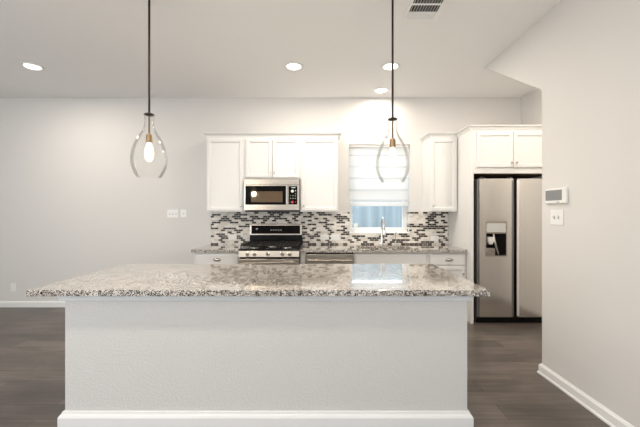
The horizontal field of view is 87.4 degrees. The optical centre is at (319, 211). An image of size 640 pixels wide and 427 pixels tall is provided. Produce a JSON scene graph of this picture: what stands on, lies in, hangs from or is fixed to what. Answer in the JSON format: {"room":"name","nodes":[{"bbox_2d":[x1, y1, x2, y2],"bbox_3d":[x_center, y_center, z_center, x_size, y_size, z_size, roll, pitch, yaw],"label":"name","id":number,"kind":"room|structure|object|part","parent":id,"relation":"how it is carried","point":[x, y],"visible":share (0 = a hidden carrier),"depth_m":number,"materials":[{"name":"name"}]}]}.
{"room":"kitchen","nodes":[
{"label":"kitchen","id":0,"kind":"room"},
{"bbox_2d":[0,98,520,300],"bbox_3d":[-1.550,-0.140,4.930,9.300,3.020,0.200,0,0,0],"label":"wall","id":1,"kind":"structure","parent":0,"point":[80,195],"depth_m":4.83,"materials":[{"name":"white paint"}]},
{"bbox_2d":[11,283,15,290],"bbox_3d":[-4.420,1.086,4.826,0.072,0.116,0.008,0,0,0],"label":"wall outlet","id":2,"kind":"object","parent":1,"relation":"attached to","point":[13,285],"visible":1,"depth_m":4.82,"materials":[{"name":"white plastic"}]},
{"bbox_2d":[0,301,64,306],"bbox_3d":[-3.796,1.327,4.822,4.408,0.086,0.016,0,0,0],"label":"baseboard","id":3,"kind":"structure","parent":1,"relation":"attached to","point":[2,303],"depth_m":4.81,"materials":[{"name":"white paint"}]},
{"bbox_2d":[167,210,178,217],"bbox_3d":[-2.119,0.026,4.820,0.162,0.116,0.019,0,0,0],"label":"light switch","id":4,"kind":"object","parent":1,"relation":"attached to","point":[170,213],"visible":1,"depth_m":4.82,"materials":[{"name":"white plastic"}]},
{"bbox_2d":[181,210,185,217],"bbox_3d":[-1.967,0.023,4.820,0.085,0.116,0.019,0,0,0],"label":"light switch","id":5,"kind":"object","parent":1,"relation":"attached to","point":[183,212],"visible":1,"depth_m":4.82,"materials":[{"name":"white plastic"}]},
{"bbox_2d":[207,137,244,211],"bbox_3d":[-1.268,-0.506,4.640,0.511,1.008,0.378,0,0,0],"label":"upper cabinet","id":6,"kind":"object","parent":1,"relation":"attached to","point":[225,155],"visible":0.96,"depth_m":4.50,"materials":[{"name":"white paint"}]},
{"bbox_2d":[245,137,299,178],"bbox_3d":[-0.638,-0.729,4.640,0.747,0.562,0.378,0,0,0],"label":"upper cabinet","id":7,"kind":"object","parent":1,"relation":"attached to","point":[265,157],"visible":0.98,"depth_m":4.50,"materials":[{"name":"white paint"}]},
{"bbox_3d":[-0.818,-0.723,4.490,0.352,0.518,0.020,0,0,0],"label":"door","id":8,"kind":"part","parent":7,"relation":"part of","materials":[{"name":"white paint"}]},
{"bbox_2d":[203,132,340,139],"bbox_3d":[-0.639,-1.036,4.644,1.849,0.050,0.369,0,0,0],"label":"crown molding","id":9,"kind":"structure","parent":7,"relation":"attached to","point":[207,134],"depth_m":4.48,"materials":[{"name":"white paint"}]},
{"bbox_2d":[244,179,299,211],"bbox_3d":[-0.640,-0.221,4.609,0.735,0.434,0.438,0,0,0],"label":"microwave","id":10,"kind":"object","parent":7,"relation":"attached to","point":[260,195],"visible":0.98,"depth_m":4.43,"materials":[{"name":"grey metal"}]},
{"bbox_3d":[-0.713,-0.191,4.445,0.588,0.334,0.030,0,0,0],"label":"door","id":11,"kind":"part","parent":10,"relation":"part of","materials":[{"name":"silver metal"}]},
{"bbox_3d":[-0.434,-0.223,4.399,0.024,0.240,0.018,0,0,0],"label":"handle","id":12,"kind":"part","parent":10,"relation":"part of","materials":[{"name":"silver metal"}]},
{"bbox_3d":[-0.356,-0.221,4.436,0.115,0.243,0.008,0,0,0],"label":"key panel","id":13,"kind":"part","parent":10,"relation":"part of","materials":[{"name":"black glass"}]},
{"bbox_3d":[-0.345,-0.191,4.445,0.146,0.334,0.030,0,0,0],"label":"control panel","id":14,"kind":"part","parent":10,"relation":"part of","materials":[{"name":"silver metal"}]},
{"bbox_3d":[-0.458,-0.723,4.490,0.352,0.518,0.020,0,0,0],"label":"door","id":15,"kind":"part","parent":7,"relation":"part of","materials":[{"name":"white paint"}]},
{"bbox_2d":[300,137,337,211],"bbox_3d":[-0.009,-0.506,4.640,0.508,1.008,0.378,0,0,0],"label":"upper cabinet","id":16,"kind":"object","parent":1,"relation":"attached to","point":[318,155],"visible":1,"depth_m":4.50,"materials":[{"name":"white paint"}]},
{"bbox_2d":[211,212,447,244],"bbox_3d":[0.137,0.234,4.900,3.418,0.469,0.158,0,0,0],"label":"tile backsplash","id":17,"kind":"structure","parent":1,"relation":"attached to","point":[421,226],"depth_m":4.82,"materials":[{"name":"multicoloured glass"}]},
{"bbox_2d":[228,234,236,239],"bbox_3d":[-1.258,0.360,4.817,0.118,0.078,0.008,0,0,0],"label":"wall outlet","id":18,"kind":"object","parent":17,"relation":"attached to","point":[230,236],"visible":1,"depth_m":4.82,"materials":[{"name":"white plastic"}]},
{"bbox_2d":[320,235,328,239],"bbox_3d":[0.066,0.363,4.817,0.124,0.074,0.008,0,0,0],"label":"wall outlet","id":19,"kind":"object","parent":17,"relation":"attached to","point":[322,237],"visible":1,"depth_m":4.82,"materials":[{"name":"white plastic"}]},
{"bbox_2d":[331,235,338,239],"bbox_3d":[0.219,0.363,4.817,0.120,0.074,0.008,0,0,0],"label":"wall outlet","id":20,"kind":"object","parent":17,"relation":"attached to","point":[333,237],"visible":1,"depth_m":4.82,"materials":[{"name":"white plastic"}]},
{"bbox_2d":[431,236,438,240],"bbox_3d":[1.649,0.381,4.817,0.112,0.074,0.008,0,0,0],"label":"wall outlet","id":21,"kind":"object","parent":17,"relation":"attached to","point":[433,238],"visible":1,"depth_m":4.82,"materials":[{"name":"white plastic"}]},
{"bbox_2d":[349,145,408,205],"bbox_3d":[0.857,-0.529,4.875,0.866,0.889,0.044,0,0,0],"label":"window shade","id":22,"kind":"object","parent":1,"relation":"attached to","point":[372,177],"visible":1,"depth_m":4.87,"materials":[{"name":"white fabric"}]},
{"bbox_3d":[0.857,-0.117,4.875,0.858,0.065,0.024,0,0,0],"label":"rail","id":23,"kind":"part","parent":22,"relation":"part of","materials":[{"name":"white fabric"}]},
{"bbox_2d":[349,201,409,232],"bbox_3d":[0.858,-0.335,4.932,0.880,1.280,0.196,0,0,0],"label":"window","id":24,"kind":"structure","parent":1,"relation":"in","point":[355,229],"depth_m":4.98,"materials":[{"name":"white paint"}]},
{"bbox_3d":[0.858,0.299,4.907,0.880,0.012,0.146,0,0,0],"label":"sill","id":25,"kind":"part","parent":24,"relation":"part of","materials":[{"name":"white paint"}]},
{"bbox_2d":[419,132,456,211],"bbox_3d":[1.639,-0.531,4.640,0.414,1.059,0.378,0,0,0],"label":"upper cabinet","id":26,"kind":"object","parent":1,"relation":"attached to","point":[439,151],"visible":1,"depth_m":4.50,"materials":[{"name":"white paint"}]},
{"bbox_3d":[1.639,-1.036,4.644,0.414,0.050,0.369,0,0,0],"label":"crown","id":27,"kind":"part","parent":26,"relation":"part of","materials":[{"name":"white paint"}]},
{"bbox_3d":[1.658,-0.499,4.490,0.348,0.966,0.020,0,0,0],"label":"door","id":28,"kind":"part","parent":26,"relation":"part of","materials":[{"name":"white paint"}]},
{"bbox_2d":[456,125,541,178],"bbox_3d":[2.354,-0.765,4.445,1.090,0.592,0.768,0,0,0],"label":"upper cabinet","id":29,"kind":"object","parent":1,"relation":"attached to","point":[500,151],"visible":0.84,"depth_m":4.10,"materials":[{"name":"white paint"}]},
{"bbox_3d":[2.139,-0.764,4.100,0.444,0.436,0.020,0,0,0],"label":"door","id":30,"kind":"part","parent":29,"relation":"part of","materials":[{"name":"white paint"}]},
{"bbox_3d":[2.354,-1.036,4.449,1.090,0.050,0.759,0,0,0],"label":"crown","id":31,"kind":"part","parent":29,"relation":"part of","materials":[{"name":"white paint"}]},
{"bbox_3d":[2.590,-0.764,4.100,0.447,0.436,0.020,0,0,0],"label":"door","id":32,"kind":"part","parent":29,"relation":"part of","materials":[{"name":"white paint"}]},
{"bbox_2d":[0,0,560,97],"bbox_3d":[-1.550,-1.725,0.165,9.300,0.150,9.730,0,0,0],"label":"ceiling","id":33,"kind":"structure","parent":0,"point":[85,48],"depth_m":3.38,"materials":[{"name":"white paint"}]},
{"bbox_2d":[19,62,44,70],"bbox_3d":[-3.256,-1.641,3.794,0.220,0.017,0.220,0,0,0],"label":"recessed light","id":34,"kind":"object","parent":33,"relation":"in","point":[31,66],"visible":1,"depth_m":3.77,"materials":[{"name":"white paint"}]},
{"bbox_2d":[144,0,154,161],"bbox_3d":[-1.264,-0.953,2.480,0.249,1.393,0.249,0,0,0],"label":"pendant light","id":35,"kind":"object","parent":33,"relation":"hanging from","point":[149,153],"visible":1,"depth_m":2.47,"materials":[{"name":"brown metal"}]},
{"bbox_3d":[-1.264,-0.641,2.480,0.012,0.142,0.012,0,0,0],"label":"stem","id":36,"kind":"part","parent":35,"relation":"part of","materials":[{"name":"brown metal"}]},
{"bbox_3d":[-1.264,-1.176,2.480,0.015,0.892,0.015,0,0,0],"label":"rod","id":37,"kind":"part","parent":35,"relation":"part of","materials":[{"name":"brown metal"}]},
{"bbox_3d":[-1.264,-0.443,2.480,0.062,0.139,0.062,0,0,0],"label":"bulb","id":38,"kind":"part","parent":35,"relation":"part of","materials":[{"name":"white glass"}]},
{"bbox_2d":[146,134,152,142],"bbox_3d":[-1.264,-0.545,2.480,0.044,0.066,0.044,0,0,0],"label":"socket","id":39,"kind":"object","parent":35,"relation":"attached to","point":[149,138],"depth_m":2.46,"materials":[{"name":"gold metal"}]},
{"bbox_2d":[284,62,303,70],"bbox_3d":[-0.297,-1.641,3.794,0.220,0.017,0.220,0,0,0],"label":"recessed light","id":40,"kind":"object","parent":33,"relation":"in","point":[291,66],"visible":1,"depth_m":3.77,"materials":[{"name":"white glass"}]},
{"bbox_2d":[373,87,388,93],"bbox_3d":[0.829,-1.641,4.538,0.220,0.017,0.220,0,0,0],"label":"recessed light","id":41,"kind":"object","parent":33,"relation":"in","point":[381,90],"visible":1,"depth_m":4.51,"materials":[{"name":"white glass"}]},
{"bbox_2d":[381,62,399,70],"bbox_3d":[0.798,-1.641,3.794,0.220,0.017,0.220,0,0,0],"label":"recessed light","id":42,"kind":"object","parent":33,"relation":"in","point":[386,66],"visible":0.94,"depth_m":3.77,"materials":[{"name":"white glass"}]},
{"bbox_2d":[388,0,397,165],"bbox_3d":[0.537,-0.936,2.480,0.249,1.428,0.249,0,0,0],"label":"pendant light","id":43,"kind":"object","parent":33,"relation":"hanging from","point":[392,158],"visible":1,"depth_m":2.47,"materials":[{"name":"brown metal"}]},
{"bbox_3d":[0.537,-0.408,2.480,0.062,0.139,0.062,0,0,0],"label":"bulb","id":44,"kind":"part","parent":43,"relation":"part of","materials":[{"name":"white glass"}]},
{"bbox_2d":[390,138,395,147],"bbox_3d":[0.537,-0.511,2.480,0.044,0.066,0.044,0,0,0],"label":"socket","id":45,"kind":"object","parent":43,"relation":"attached to","point":[392,141],"depth_m":2.46,"materials":[{"name":"gold metal"}]},
{"bbox_3d":[0.537,-1.159,2.480,0.015,0.926,0.015,0,0,0],"label":"rod","id":46,"kind":"part","parent":43,"relation":"part of","materials":[{"name":"brown metal"}]},
{"bbox_2d":[402,0,446,20],"bbox_3d":[0.845,-1.644,2.700,0.278,0.012,0.344,0,0,0],"label":"ceiling vent","id":47,"kind":"object","parent":33,"relation":"in","point":[417,10],"visible":1,"depth_m":2.73,"materials":[{"name":"white metal"}]},
{"bbox_2d":[0,307,609,426],"bbox_3d":[-1.550,1.445,0.165,9.300,0.150,9.730,0,0,0],"label":"floor","id":48,"kind":"structure","parent":0,"point":[505,388],"depth_m":2.79,"materials":[{"name":"brown wood"}]},
{"bbox_2d":[194,253,239,263],"bbox_3d":[-1.297,0.940,4.508,0.581,0.861,0.643,0,0,0],"label":"base cabinet","id":49,"kind":"object","parent":48,"relation":"on","point":[199,258],"visible":0.23,"depth_m":4.21,"materials":[{"name":"white paint"}]},
{"bbox_2d":[191,245,243,252],"bbox_3d":[-1.310,0.489,4.510,0.611,0.038,0.639,0,0,0],"label":"countertop","id":50,"kind":"structure","parent":49,"relation":"on","point":[207,248],"depth_m":4.20,"materials":[{"name":"stone"}]},
{"bbox_2d":[57,296,473,426],"bbox_3d":[-0.340,0.941,2.550,2.581,0.858,0.952,0,0,0],"label":"kitchen island","id":51,"kind":"object","parent":48,"relation":"on","point":[131,361],"visible":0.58,"depth_m":2.10,"materials":[{"name":"grey"}]},
{"bbox_2d":[26,264,489,295],"bbox_3d":[-0.375,0.493,2.546,2.814,0.038,1.032,0,0,0],"label":"island countertop","id":52,"kind":"structure","parent":51,"relation":"on","point":[125,279],"depth_m":2.32,"materials":[{"name":"stone"}]},
{"bbox_3d":[-0.338,1.308,2.550,2.577,0.124,0.952,0,0,0],"label":"baseboard","id":53,"kind":"part","parent":51,"relation":"part of","materials":[{"name":"white paint"}]},
{"bbox_2d":[238,224,301,263],"bbox_3d":[-0.626,0.760,4.430,0.744,1.180,0.776,0,0,0],"label":"gas range","id":54,"kind":"object","parent":48,"relation":"on","point":[268,243],"visible":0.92,"depth_m":4.24,"materials":[{"name":"grey metal"}]},
{"bbox_3d":[-0.626,0.615,4.055,0.645,0.040,0.026,0,0,0],"label":"handle","id":55,"kind":"part","parent":54,"relation":"part of","materials":[{"name":"silver metal"}]},
{"bbox_3d":[-0.626,0.865,4.120,0.744,0.580,0.049,0,0,0],"label":"oven door","id":56,"kind":"part","parent":54,"relation":"part of","materials":[{"name":"silver metal"}]},
{"bbox_3d":[-0.626,0.513,4.120,0.744,0.074,0.060,0,0,0],"label":"control panel","id":57,"kind":"part","parent":54,"relation":"part of","materials":[{"name":"silver metal"}]},
{"bbox_2d":[239,244,301,250],"bbox_3d":[-0.626,0.463,4.418,0.744,0.022,0.633,0,0,0],"label":"cooktop","id":58,"kind":"object","parent":54,"relation":"in","point":[246,248],"depth_m":4.15,"materials":[{"name":"black metal"}]},
{"bbox_3d":[-0.626,0.249,4.743,0.688,0.118,0.010,0,0,0],"label":"display panel","id":59,"kind":"part","parent":54,"relation":"part of","materials":[{"name":"black glass"}]},
{"bbox_2d":[300,253,305,263],"bbox_3d":[-0.216,0.940,4.502,0.062,0.861,0.557,0,0,0],"label":"filler panel","id":60,"kind":"object","parent":48,"relation":"on","point":[302,255],"visible":0.2,"depth_m":4.22,"materials":[{"name":"white paint"}]},
{"bbox_2d":[306,253,353,263],"bbox_3d":[0.121,0.942,4.469,0.604,0.856,0.622,0,0,0],"label":"dishwasher","id":61,"kind":"object","parent":48,"relation":"on","point":[311,258],"visible":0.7,"depth_m":4.21,"materials":[{"name":"grey metal"}]},
{"bbox_3d":[0.121,0.605,4.170,0.536,0.024,0.024,0,0,0],"label":"handle","id":62,"kind":"part","parent":61,"relation":"part of","materials":[{"name":"silver metal"}]},
{"bbox_2d":[354,253,427,263],"bbox_3d":[0.895,0.940,4.508,0.933,0.861,0.643,0,0,0],"label":"base cabinet","id":63,"kind":"object","parent":48,"relation":"on","point":[359,258],"visible":0.02,"depth_m":4.21,"materials":[{"name":"white paint"}]},
{"bbox_2d":[300,245,467,252],"bbox_3d":[0.799,0.489,4.510,2.095,0.038,0.639,0,0,0],"label":"countertop","id":64,"kind":"structure","parent":63,"relation":"on","point":[305,248],"depth_m":4.20,"materials":[{"name":"stone"}]},
{"bbox_2d":[380,217,385,245],"bbox_3d":[0.886,0.269,4.639,0.093,0.402,0.221,0,0,0],"label":"faucet","id":65,"kind":"object","parent":64,"relation":"on","point":[382,218],"visible":1,"depth_m":4.70,"materials":[{"name":"silver metal"}]},
{"bbox_3d":[0.868,0.219,4.635,0.025,0.302,0.195,0,0,0],"label":"spout","id":66,"kind":"part","parent":65,"relation":"part of","materials":[{"name":"silver metal"}]},
{"bbox_2d":[428,253,465,278],"bbox_3d":[1.605,0.940,4.508,0.484,0.861,0.643,0,0,0],"label":"base cabinet","id":67,"kind":"object","parent":48,"relation":"on","point":[455,263],"visible":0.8,"depth_m":4.21,"materials":[{"name":"white paint"}]},
{"bbox_3d":[1.605,0.599,4.225,0.445,0.142,0.020,0,0,0],"label":"drawer","id":68,"kind":"part","parent":67,"relation":"part of","materials":[{"name":"white paint"}]},
{"bbox_3d":[1.605,0.968,4.225,0.445,0.565,0.020,0,0,0],"label":"door","id":69,"kind":"part","parent":67,"relation":"part of","materials":[{"name":"white paint"}]},
{"bbox_2d":[448,130,473,323],"bbox_3d":[1.867,0.180,4.470,0.036,2.380,0.719,0,0,0],"label":"panel","id":70,"kind":"object","parent":48,"relation":"on","point":[461,222],"visible":0.56,"depth_m":4.23,"materials":[{"name":"white paint"}]},
{"bbox_2d":[474,177,541,322],"bbox_3d":[2.396,0.469,4.452,0.922,1.802,0.695,0,0,0],"label":"refrigerator","id":71,"kind":"object","parent":48,"relation":"on","point":[507,212],"visible":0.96,"depth_m":4.12,"materials":[{"name":"grey metal"}]},
{"bbox_3d":[2.167,0.442,4.149,0.415,1.706,0.068,0,0,0],"label":"freezer door","id":72,"kind":"part","parent":71,"relation":"part of","materials":[{"name":"silver metal"}]},
{"bbox_3d":[2.163,0.331,4.113,0.267,0.431,0.004,0,0,0],"label":"dispenser frame","id":73,"kind":"part","parent":71,"relation":"part of","materials":[{"name":"silver metal"}]},
{"bbox_3d":[2.367,0.442,4.113,0.021,1.666,0.012,0,0,0],"label":"handle","id":74,"kind":"part","parent":71,"relation":"part of","materials":[{"name":"grey metal"}]},
{"bbox_3d":[2.431,0.442,4.112,0.028,1.666,0.014,0,0,0],"label":"handle","id":75,"kind":"part","parent":71,"relation":"part of","materials":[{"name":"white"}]},
{"bbox_3d":[2.639,0.442,4.149,0.436,1.706,0.068,0,0,0],"label":"door","id":76,"kind":"part","parent":71,"relation":"part of","materials":[{"name":"silver metal"}]},
{"bbox_2d":[521,88,541,178],"bbox_3d":[3.000,-0.140,3.764,0.200,3.020,2.133,0,0,0],"label":"wall","id":77,"kind":"structure","parent":0,"point":[531,103],"depth_m":4.57,"materials":[{"name":"white paint"}]},
{"bbox_2d":[485,0,639,426],"bbox_3d":[1.950,-0.140,-0.335,0.140,3.020,8.330,0,0,0],"label":"wall","id":78,"kind":"structure","parent":0,"point":[583,56],"depth_m":2.30,"materials":[{"name":"white paint"}]},
{"bbox_2d":[545,187,567,203],"bbox_3d":[1.868,-0.127,2.651,0.023,0.119,0.236,0,0,0],"label":"alarm keypad","id":79,"kind":"object","parent":78,"relation":"attached to","point":[558,195],"visible":1,"depth_m":2.63,"materials":[{"name":"white plastic"}]},
{"bbox_2d":[550,210,563,224],"bbox_3d":[1.870,0.043,2.655,0.018,0.120,0.144,0,0,0],"label":"light switch","id":80,"kind":"object","parent":78,"relation":"attached to","point":[556,216],"visible":1,"depth_m":2.65,"materials":[{"name":"white plastic"}]},
{"bbox_2d":[537,363,633,426],"bbox_3d":[1.937,1.327,-0.819,0.166,0.086,7.363,0,0,0],"label":"baseboard","id":81,"kind":"structure","parent":78,"relation":"attached to","point":[603,413],"depth_m":2.37,"materials":[{"name":"white paint"}]},
{"label":"outside","id":82,"kind":"structure","parent":0,"visible":0},
{"bbox_3d":[1.500,1.620,8.540,13.000,0.200,6.920,0,0,0],"label":"ground","id":83,"kind":"structure","parent":82,"visible":0},
{"bbox_2d":[352,201,401,226],"bbox_3d":[1.223,0.515,7.028,5.646,2.009,0.064,0,0,0],"label":"fence","id":84,"kind":"object","parent":83,"relation":"on","point":[364,216],"visible":0.02,"depth_m":7.00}
]}

